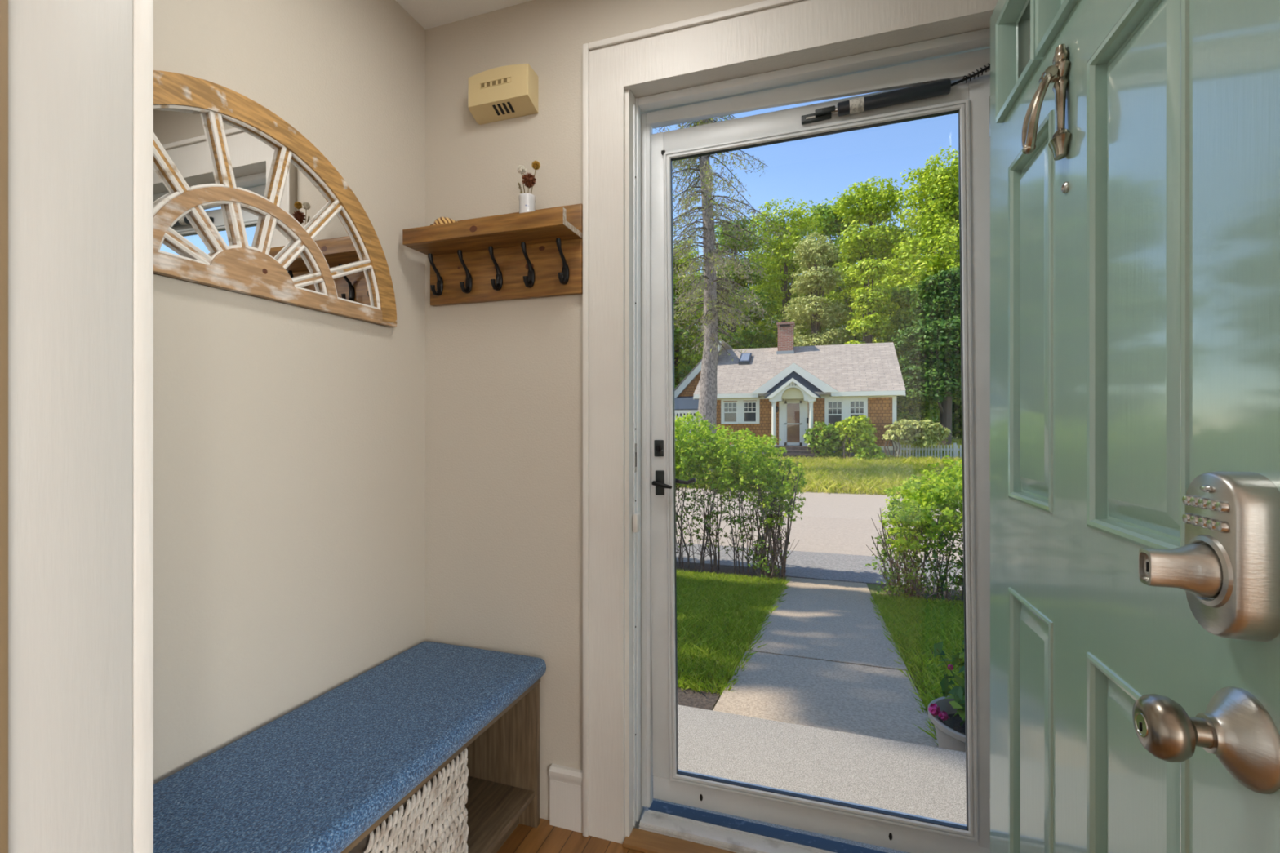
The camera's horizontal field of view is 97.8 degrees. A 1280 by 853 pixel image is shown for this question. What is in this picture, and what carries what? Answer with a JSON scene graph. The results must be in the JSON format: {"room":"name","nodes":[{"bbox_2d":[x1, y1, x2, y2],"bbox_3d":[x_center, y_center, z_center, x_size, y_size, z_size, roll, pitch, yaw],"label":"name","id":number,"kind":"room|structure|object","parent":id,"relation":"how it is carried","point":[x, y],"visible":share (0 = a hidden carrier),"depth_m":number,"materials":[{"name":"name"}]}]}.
{"room":"entryway","nodes":[
{"label":"entryway","id":0,"kind":"room"},
{"bbox_2d":[153,0,425,784],"bbox_3d":[-0.882,-0.053,1.285,0.120,2.360,1.250,0,0,19],"label":"wall","id":1,"kind":"structure","parent":0,"point":[289,441],"depth_m":1.30,"materials":[{"name":"beige paint"}]},
{"bbox_2d":[153,70,396,327],"bbox_3d":[-0.834,-0.489,1.200,0.025,0.412,0.824,0,0,19],"label":"arched mirror","id":2,"kind":"object","parent":1,"relation":"attached to","point":[245,203],"visible":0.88,"depth_m":1.20,"materials":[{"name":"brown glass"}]},
{"bbox_2d":[395,0,531,29],"bbox_3d":[0.684,-1.283,-1.608,7.900,0.100,5.730,0,0,19],"label":"ceiling","id":3,"kind":"structure","parent":0,"point":[429,14],"depth_m":1.65,"materials":[{"name":"white paint"}]},
{"bbox_2d":[497,817,644,852],"bbox_3d":[0.669,1.157,-1.653,7.900,0.060,5.635,0,0,19],"label":"floor","id":4,"kind":"structure","parent":0,"point":[544,838],"depth_m":1.51,"materials":[{"name":"brown wood"}]},
{"bbox_2d":[340,678,540,852],"bbox_3d":[-0.624,0.917,1.192,0.399,0.420,0.960,0,0,19],"label":"storage bench","id":5,"kind":"object","parent":4,"relation":"on","point":[503,765],"visible":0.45,"depth_m":1.57,"materials":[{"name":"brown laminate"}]},
{"bbox_2d":[153,641,546,852],"bbox_3d":[-0.617,0.679,1.194,0.433,0.056,0.972,0,0,19],"label":"bench cushion","id":6,"kind":"object","parent":5,"relation":"on","point":[314,778],"visible":0.98,"depth_m":1.10,"materials":[{"name":"blue fabric"}]},
{"bbox_2d":[348,747,468,852],"bbox_3d":[-0.600,0.881,1.193,0.354,0.301,0.309,0,0,19],"label":"wicker basket","id":7,"kind":"object","parent":5,"relation":"on","point":[433,820],"visible":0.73,"depth_m":1.16,"materials":[{"name":"white wicker"}]},
{"bbox_2d":[464,776,534,852],"bbox_3d":[-0.621,1.033,1.191,0.376,0.018,0.920,0,0,19],"label":"shelf","id":8,"kind":"object","parent":5,"relation":"attached to","point":[494,804],"depth_m":1.50,"materials":[{"name":"brown laminate"}]},
{"bbox_2d":[425,0,765,829],"bbox_3d":[2.338,0.097,0.789,6.300,2.660,0.130,0,0,19],"label":"wall","id":9,"kind":"structure","parent":0,"point":[504,379],"depth_m":1.63,"materials":[{"name":"beige paint"}]},
{"bbox_2d":[402,203,582,306],"bbox_3d":[-0.417,-0.494,1.578,0.509,0.248,0.136,0,0,19],"label":"coat rack","id":10,"kind":"object","parent":9,"relation":"attached to","point":[539,253],"visible":1,"depth_m":1.58,"materials":[{"name":"brown wood"}]},
{"bbox_2d":[433,216,457,225],"bbox_3d":[-0.550,-0.572,1.617,0.108,0.075,0.082,0,0,33],"label":"seashell","id":11,"kind":"object","parent":10,"relation":"on","point":[440,220],"visible":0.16,"depth_m":1.59,"materials":[{"name":"beige"}]},
{"bbox_2d":[408,226,581,255],"bbox_3d":[-0.417,-0.528,1.577,0.508,0.016,0.098,0,0,19],"label":"shelf","id":12,"kind":"object","parent":10,"relation":"attached to","point":[546,237],"depth_m":1.57,"materials":[{"name":"brown wood"}]},
{"bbox_2d":[519,192,535,213],"bbox_3d":[-0.308,-0.582,1.524,0.045,0.092,0.045,0,0,19],"label":"bud vase","id":13,"kind":"object","parent":10,"relation":"on","point":[526,201],"visible":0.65,"depth_m":1.50,"materials":[{"name":"white ceramic"}]},
{"bbox_2d":[517,182,522,193],"bbox_3d":[-0.324,-0.606,1.525,0.025,0.123,0.012,0,0,19],"label":"sprig","id":14,"kind":"object","parent":13,"relation":"in","point":[519,184],"visible":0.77,"depth_m":1.52,"materials":[{"name":"brown plant"}]},
{"bbox_2d":[516,164,525,192],"bbox_3d":[-0.323,-0.628,1.522,0.025,0.169,0.025,0,0,19],"label":"dried flower","id":15,"kind":"object","parent":13,"relation":"in","point":[521,169],"visible":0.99,"depth_m":1.52,"materials":[{"name":"white plant"}]},
{"bbox_2d":[521,173,536,193],"bbox_3d":[-0.301,-0.616,1.510,0.041,0.143,0.041,0,0,19],"label":"dried flower","id":16,"kind":"object","parent":13,"relation":"in","point":[528,180],"visible":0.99,"depth_m":1.50,"materials":[{"name":"brown plant"}]},
{"bbox_2d":[530,160,540,193],"bbox_3d":[-0.285,-0.633,1.518,0.024,0.177,0.033,0,0,-42],"label":"dried flower","id":17,"kind":"object","parent":13,"relation":"in","point":[535,165],"visible":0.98,"depth_m":1.51,"materials":[{"name":"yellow plant"}]},
{"bbox_2d":[468,63,537,124],"bbox_3d":[-0.396,-0.962,1.611,0.200,0.118,0.061,0,0,19],"label":"door chime","id":18,"kind":"object","parent":9,"relation":"attached to","point":[505,92],"visible":1,"depth_m":1.59,"materials":[{"name":"beige plastic"}]},
{"bbox_2d":[548,764,582,833],"bbox_3d":[-0.202,1.045,1.566,0.109,0.164,0.021,0,0,19],"label":"baseboard","id":19,"kind":"structure","parent":9,"relation":"attached to","point":[566,784],"depth_m":1.56,"materials":[{"name":"paint"}]},
{"bbox_2d":[632,104,639,826],"bbox_3d":[-0.011,0.107,1.546,0.016,2.000,0.026,0,0,19],"label":"weatherstrip","id":20,"kind":"object","parent":9,"relation":"attached to","point":[636,517],"visible":1,"depth_m":1.55,"materials":[{"name":"grey rubber"}]},
{"bbox_2d":[622,827,735,852],"bbox_3d":[0.406,1.121,1.375,0.936,0.012,0.066,0,0,19],"label":"trim","id":21,"kind":"structure","parent":9,"relation":"attached to","point":[639,840],"depth_m":1.49,"materials":[{"name":"brown wood"}]},
{"bbox_2d":[639,809,835,852],"bbox_3d":[0.429,1.121,1.429,0.893,0.053,0.054,0,0,19],"label":"trim","id":22,"kind":"structure","parent":9,"relation":"attached to","point":[673,826],"depth_m":1.50,"materials":[{"name":"metal"}]},
{"bbox_2d":[647,800,886,852],"bbox_3d":[0.449,1.136,1.488,0.893,0.042,0.072,0,0,19],"label":"trim","id":23,"kind":"structure","parent":9,"relation":"attached to","point":[695,815],"depth_m":1.54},
{"bbox_2d":[582,0,1030,844],"bbox_3d":[0.391,0.039,1.368,1.141,2.176,0.018,0,0,19],"label":"trim","id":24,"kind":"structure","parent":9,"relation":"attached to","point":[803,26],"depth_m":1.51,"materials":[{"name":"paint"}]},
{"bbox_2d":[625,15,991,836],"bbox_3d":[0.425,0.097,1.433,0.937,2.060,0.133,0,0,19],"label":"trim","id":25,"kind":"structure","parent":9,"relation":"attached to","point":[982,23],"depth_m":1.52,"materials":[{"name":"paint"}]},
{"bbox_2d":[635,27,990,821],"bbox_3d":[0.438,0.097,1.481,0.909,2.000,0.030,0,0,19],"label":"trim","id":26,"kind":"structure","parent":9,"relation":"attached to","point":[953,67],"depth_m":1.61,"materials":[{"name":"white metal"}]},
{"bbox_2d":[651,62,990,852],"bbox_3d":[0.464,0.104,1.502,0.905,1.945,0.122,-1,0,19],"label":"door","id":27,"kind":"structure","parent":9,"relation":"in","point":[968,97],"depth_m":1.45,"materials":[{"name":"white metal"}]},
{"bbox_2d":[989,0,1279,852],"bbox_3d":[0.638,0.105,0.850,0.124,2.027,0.857,0,0,17],"label":"door","id":28,"kind":"structure","parent":9,"relation":"in","point":[1135,441],"depth_m":0.68,"materials":[{"name":"green paint"}]},
{"bbox_3d":[1.218,-0.053,-0.028,7.900,2.360,0.107,0,0,19],"label":"wall","id":29,"kind":"structure","parent":0,"visible":0},
{"bbox_2d":[0,0,8,852],"bbox_3d":[-0.655,0.027,0.539,0.107,2.200,0.022,0,0,19],"label":"trim","id":30,"kind":"structure","parent":29,"relation":"attached to","point":[3,3],"depth_m":0.53,"materials":[{"name":"brown"}]},
{"bbox_2d":[8,0,132,852],"bbox_3d":[-0.599,0.067,0.588,0.012,2.120,0.105,0,0,19],"label":"trim","id":31,"kind":"structure","parent":29,"relation":"attached to","point":[70,61],"depth_m":0.58,"materials":[{"name":"paint"}]},
{"bbox_2d":[132,0,153,852],"bbox_3d":[-0.624,0.027,0.663,0.107,2.200,0.021,0,0,19],"label":"trim","id":32,"kind":"structure","parent":29,"relation":"attached to","point":[142,10],"depth_m":0.64,"materials":[{"name":"paint"}]},
{"label":"outside","id":33,"kind":"structure","parent":0,"visible":0},
{"bbox_2d":[676,437,962,496],"bbox_3d":[16.285,1.512,51.950,80.000,1.370,74.000,0,0,19],"label":"lawn","id":34,"kind":"structure","parent":33,"point":[953,437],"depth_m":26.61,"materials":[{"name":"green plant"}]},
{"bbox_2d":[673,274,702,389],"bbox_3d":[-1.288,-5.996,37.807,11.325,15.108,11.763,0,0,22],"label":"street tree","id":35,"kind":"object","parent":34,"relation":"on","point":[677,330],"visible":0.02,"depth_m":36.66,"materials":[{"name":"green plant"}]},
{"bbox_2d":[676,271,703,364],"bbox_3d":[2.280,-7.139,55.585,11.143,17.042,10.606,0,0,-37],"label":"tree","id":36,"kind":"object","parent":34,"relation":"on","point":[682,361],"visible":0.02,"depth_m":53.59,"materials":[{"name":"green plant"}]},
{"bbox_2d":[673,240,719,382],"bbox_3d":[2.555,-5.750,39.669,6.491,14.541,6.354,0,0,-14],"label":"broadleaf tree","id":37,"kind":"object","parent":34,"relation":"on","point":[685,357],"visible":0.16,"depth_m":38.51,"materials":[{"name":"green plant"}]},
{"bbox_2d":[680,270,750,349],"bbox_3d":[8.147,-7.494,56.818,11.017,17.697,11.202,0,0,-17],"label":"tree","id":38,"kind":"object","parent":34,"relation":"on","point":[702,273],"visible":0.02,"depth_m":55.82,"materials":[{"name":"green plant"}]},
{"bbox_2d":[654,114,791,471],"bbox_3d":[2.538,-7.966,19.876,5.618,19.634,5.213,0,0,-7],"label":"spruce tree","id":39,"kind":"object","parent":34,"relation":"on","point":[707,406],"visible":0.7,"depth_m":19.62,"materials":[{"name":"grey plant"}]},
{"bbox_2d":[688,216,777,356],"bbox_3d":[6.807,-7.135,42.397,7.386,17.235,7.173,0,0,37],"label":"broadleaf tree","id":40,"kind":"object","parent":34,"relation":"on","point":[744,340],"visible":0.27,"depth_m":41.30,"materials":[{"name":"green plant"}]},
{"bbox_2d":[728,243,820,346],"bbox_3d":[12.336,-7.772,52.137,10.495,18.307,10.233,0,0,23],"label":"tree","id":41,"kind":"object","parent":34,"relation":"on","point":[775,315],"visible":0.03,"depth_m":50.37,"materials":[{"name":"green plant"}]},
{"bbox_2d":[723,196,852,348],"bbox_3d":[12.003,-8.368,45.233,10.573,19.627,10.422,0,0,3],"label":"broadleaf tree","id":42,"kind":"object","parent":34,"relation":"on","point":[782,246],"visible":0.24,"depth_m":44.08,"materials":[{"name":"green plant"}]},
{"bbox_2d":[674,321,906,459],"bbox_3d":[6.528,-1.468,28.457,11.828,7.591,10.760,0,0,19],"label":"house","id":43,"kind":"structure","parent":34,"relation":"on","point":[781,392],"depth_m":25.05,"materials":[{"name":"brown wood"}]},
{"bbox_2d":[764,377,821,401],"bbox_3d":[6.611,-1.602,24.160,2.324,1.014,1.050,0,0,19],"label":"hood","id":44,"kind":"object","parent":43,"relation":"attached to","point":[777,388],"depth_m":23.96,"materials":[{"name":"white wood"}]},
{"bbox_2d":[779,231,855,346],"bbox_3d":[11.389,-5.576,36.699,5.130,14.192,5.306,0,0,23],"label":"broadleaf tree","id":45,"kind":"object","parent":34,"relation":"on","point":[813,313],"visible":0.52,"depth_m":36.07,"materials":[{"name":"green plant"}]},
{"bbox_2d":[802,421,850,457],"bbox_3d":[7.713,0.667,22.979,1.958,1.836,1.222,0,0,3],"label":"shrub","id":46,"kind":"object","parent":34,"relation":"on","point":[828,438],"visible":0.88,"depth_m":22.80,"materials":[{"name":"green plant"}]},
{"bbox_2d":[803,198,878,344],"bbox_3d":[18.160,-10.023,53.033,10.092,22.752,9.642,0,0,29],"label":"tree","id":47,"kind":"object","parent":34,"relation":"on","point":[830,218],"visible":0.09,"depth_m":52.52,"materials":[{"name":"green plant"}]},
{"bbox_2d":[835,414,878,460],"bbox_3d":[8.748,0.566,22.474,1.740,2.067,1.203,0,0,-19],"label":"shrub","id":48,"kind":"object","parent":34,"relation":"on","point":[862,437],"visible":0.94,"depth_m":22.29,"materials":[{"name":"green plant"}]},
{"bbox_2d":[809,176,914,405],"bbox_3d":[16.870,-8.476,41.194,8.065,19.879,8.888,0,0,-34],"label":"maple tree","id":49,"kind":"object","parent":34,"relation":"on","point":[860,245],"visible":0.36,"depth_m":40.34,"materials":[{"name":"green plant"}]},
{"bbox_2d":[853,445,890,461],"bbox_3d":[9.110,1.184,22.115,1.317,0.899,1.035,0,0,-9],"label":"shrub","id":50,"kind":"object","parent":34,"relation":"on","point":[876,453],"visible":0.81,"depth_m":21.95,"materials":[{"name":"green plant"}]},
{"bbox_2d":[844,257,901,354],"bbox_3d":[13.818,-4.355,33.703,3.546,11.792,3.339,0,0,-35],"label":"broadleaf tree","id":51,"kind":"object","parent":34,"relation":"on","point":[866,299],"visible":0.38,"depth_m":33.33,"materials":[{"name":"green plant"}]},
{"bbox_2d":[845,222,939,427],"bbox_3d":[21.555,-8.254,49.027,8.537,19.270,9.559,0,0,-39],"label":"tree","id":52,"kind":"object","parent":34,"relation":"on","point":[882,225],"visible":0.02,"depth_m":47.50,"materials":[{"name":"green plant"}]},
{"bbox_2d":[880,284,939,442],"bbox_3d":[16.596,-3.548,33.850,4.250,10.161,4.134,0,0,-11],"label":"broadleaf tree","id":53,"kind":"object","parent":34,"relation":"on","point":[908,408],"visible":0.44,"depth_m":33.23,"materials":[{"name":"green plant"}]},
{"bbox_2d":[872,146,959,359],"bbox_3d":[19.915,-8.093,36.062,10.405,19.186,9.510,0,0,19],"label":"maple tree","id":54,"kind":"object","parent":34,"relation":"on","point":[940,193],"visible":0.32,"depth_m":34.98,"materials":[{"name":"green plant"}]},
{"bbox_2d":[881,418,951,457],"bbox_3d":[11.163,0.625,22.522,2.618,1.866,1.363,0,0,19],"label":"flowering shrub","id":55,"kind":"object","parent":34,"relation":"on","point":[921,429],"visible":0.99,"depth_m":22.42,"materials":[{"name":"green plant"}]},
{"bbox_2d":[889,266,961,448],"bbox_3d":[16.587,-3.533,30.653,5.156,10.187,5.084,0,0,29],"label":"broadleaf tree","id":56,"kind":"object","parent":34,"relation":"on","point":[937,377],"visible":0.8,"depth_m":29.95,"materials":[{"name":"green plant"}]},
{"bbox_2d":[894,438,961,453],"bbox_3d":[20.860,1.064,33.564,12.229,0.625,14.702,0,0,19],"label":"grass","id":57,"kind":"structure","parent":34,"relation":"on","point":[958,442],"depth_m":29.59,"materials":[{"name":"white wood"}]},
{"bbox_2d":[897,442,961,460],"bbox_3d":[13.269,1.270,22.281,5.500,1.210,0.110,0,0,19],"label":"picket fence","id":58,"kind":"object","parent":34,"relation":"on","point":[955,449],"visible":0.14,"depth_m":22.70,"materials":[{"name":"grey wood"}]},
{"bbox_2d":[907,209,961,435],"bbox_3d":[27.190,-9.121,50.566,9.021,20.949,9.515,0,0,-34],"label":"tree","id":59,"kind":"object","parent":34,"relation":"on","point":[915,230],"visible":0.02,"depth_m":48.12,"materials":[{"name":"green plant"}]},
{"bbox_2d":[928,392,961,439],"bbox_3d":[28.807,-3.449,49.945,9.208,10.431,9.579,0,0,1],"label":"tree","id":60,"kind":"object","parent":34,"relation":"on","point":[954,434],"visible":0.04,"depth_m":47.65,"materials":[{"name":"green plant"}]},
{"bbox_2d":[951,391,961,425],"bbox_3d":[29.407,-8.287,46.776,8.576,19.336,8.660,0,0,41],"label":"tree","id":61,"kind":"object","parent":34,"relation":"on","point":[953,401],"visible":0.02,"depth_m":46.74,"materials":[{"name":"green plant"}]},
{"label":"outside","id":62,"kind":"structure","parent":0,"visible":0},
{"bbox_2d":[866,583,964,745],"bbox_3d":[7.888,1.917,2.557,12.315,1.020,6.770,0,0,19],"label":"lawn","id":63,"kind":"structure","parent":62,"point":[871,587],"depth_m":4.75,"materials":[{"name":"plant"}]},
{"bbox_2d":[880,583,964,604],"bbox_3d":[5.055,2.197,6.399,4.140,0.420,1.300,0,0,19],"label":"mulch bed","id":64,"kind":"object","parent":63,"relation":"on","point":[882,586],"visible":0.05,"depth_m":6.88,"materials":[{"name":"brown soil"}]},
{"bbox_2d":[865,455,964,605],"bbox_3d":[4.622,1.157,6.399,3.833,2.059,1.472,0,0,19],"label":"hedge","id":65,"kind":"object","parent":64,"relation":"on","point":[915,511],"visible":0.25,"depth_m":6.52,"materials":[{"name":"green plant"}]},
{"bbox_2d":[927,695,965,752],"bbox_3d":[1.438,1.333,2.343,0.410,0.213,0.410,0,0,19],"label":"flower pot","id":66,"kind":"object","parent":63,"relation":"on","point":[950,735],"visible":0.21,"depth_m":2.35,"materials":[{"name":"beige"}]},
{"bbox_2d":[928,629,964,726],"bbox_3d":[1.439,1.082,2.325,0.357,0.426,0.416,0,0,-28],"label":"flowering plant","id":67,"kind":"object","parent":66,"relation":"on","point":[958,703],"visible":0.25,"depth_m":2.38,"materials":[{"name":"green plant"}]},
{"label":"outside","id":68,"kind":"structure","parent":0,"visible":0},
{"bbox_2d":[675,568,791,710],"bbox_3d":[-5.877,1.917,7.203,14.630,1.020,6.770,0,0,19],"label":"lawn","id":69,"kind":"structure","parent":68,"point":[678,678],"depth_m":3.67,"materials":[{"name":"plant"}]},
{"bbox_2d":[677,687,719,710],"bbox_3d":[-0.894,1.568,3.220,2.620,0.332,0.630,0,0,19],"label":"mulch bed","id":70,"kind":"object","parent":69,"relation":"on","point":[702,700],"visible":0.04,"depth_m":3.00,"materials":[{"name":"soil"}]},
{"bbox_2d":[640,705,966,852],"bbox_3d":[0.556,1.387,1.920,2.000,0.280,0.865,0,0,19],"label":"stoop","id":71,"kind":"structure","parent":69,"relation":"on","point":[908,778],"depth_m":2.06,"materials":[{"name":"grey concrete"}]},
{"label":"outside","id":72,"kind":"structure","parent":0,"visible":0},
{"bbox_2d":[675,561,786,585],"bbox_3d":[-1.622,2.212,8.944,7.580,0.430,1.550,0,0,19],"label":"mulch bed","id":73,"kind":"object","parent":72,"point":[724,568],"visible":0.04,"depth_m":8.32,"materials":[{"name":"brown soil"}]},
{"bbox_2d":[675,411,807,581],"bbox_3d":[-1.565,0.990,9.121,8.260,2.482,1.493,0,0,19],"label":"hedge","id":74,"kind":"object","parent":73,"relation":"on","point":[752,467],"visible":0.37,"depth_m":7.86,"materials":[{"name":"green plant"}]},
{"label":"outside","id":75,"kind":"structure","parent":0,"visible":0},
{"bbox_2d":[675,487,963,562],"bbox_3d":[3.267,2.183,13.388,80.000,0.471,7.400,0,0,19],"label":"road","id":76,"kind":"structure","parent":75,"point":[842,523],"depth_m":11.97,"materials":[{"name":"grey asphalt"}]},
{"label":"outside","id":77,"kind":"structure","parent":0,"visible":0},
{"bbox_2d":[675,542,962,590],"bbox_3d":[1.815,2.301,9.087,28.000,0.289,1.680,0,0,19],"label":"sidewalk","id":78,"kind":"structure","parent":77,"point":[799,564],"depth_m":8.80,"materials":[{"name":"grey concrete"}]},
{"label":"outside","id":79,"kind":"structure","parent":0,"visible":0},
{"bbox_2d":[712,680,938,747],"bbox_3d":[0.881,1.558,2.716,1.029,0.359,0.838,0,0,19],"label":"walkway slab","id":80,"kind":"object","parent":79,"point":[877,719],"visible":0.23,"depth_m":2.83,"materials":[{"name":"concrete"}]},
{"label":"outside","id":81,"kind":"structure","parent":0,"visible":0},
{"bbox_2d":[731,650,925,708],"bbox_3d":[1.131,1.663,3.449,1.037,0.340,0.688,0,0,19],"label":"walkway slab","id":82,"kind":"object","parent":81,"point":[842,679],"visible":0.46,"depth_m":3.40,"materials":[{"name":"concrete"}]},
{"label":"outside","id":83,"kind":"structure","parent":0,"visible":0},
{"bbox_2d":[748,620,907,671],"bbox_3d":[1.419,1.774,4.286,1.025,0.388,1.058,0,0,19],"label":"walkway slab","id":84,"kind":"object","parent":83,"point":[865,648],"visible":0.5,"depth_m":4.18,"materials":[{"name":"concrete"}]},
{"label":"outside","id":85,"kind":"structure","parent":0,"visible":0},
{"bbox_2d":[765,597,889,633],"bbox_3d":[1.792,1.932,5.400,1.036,0.416,1.268,0,0,19],"label":"walkway slab","id":86,"kind":"object","parent":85,"point":[854,617],"visible":0.36,"depth_m":5.29,"materials":[{"name":"concrete"}]},
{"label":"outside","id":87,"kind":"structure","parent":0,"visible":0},
{"bbox_2d":[777,577,875,607],"bbox_3d":[2.287,2.140,6.885,1.043,0.490,1.838,0,0,19],"label":"walkway slab","id":88,"kind":"object","parent":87,"point":[801,588],"visible":0.46,"depth_m":6.73,"materials":[{"name":"concrete"}]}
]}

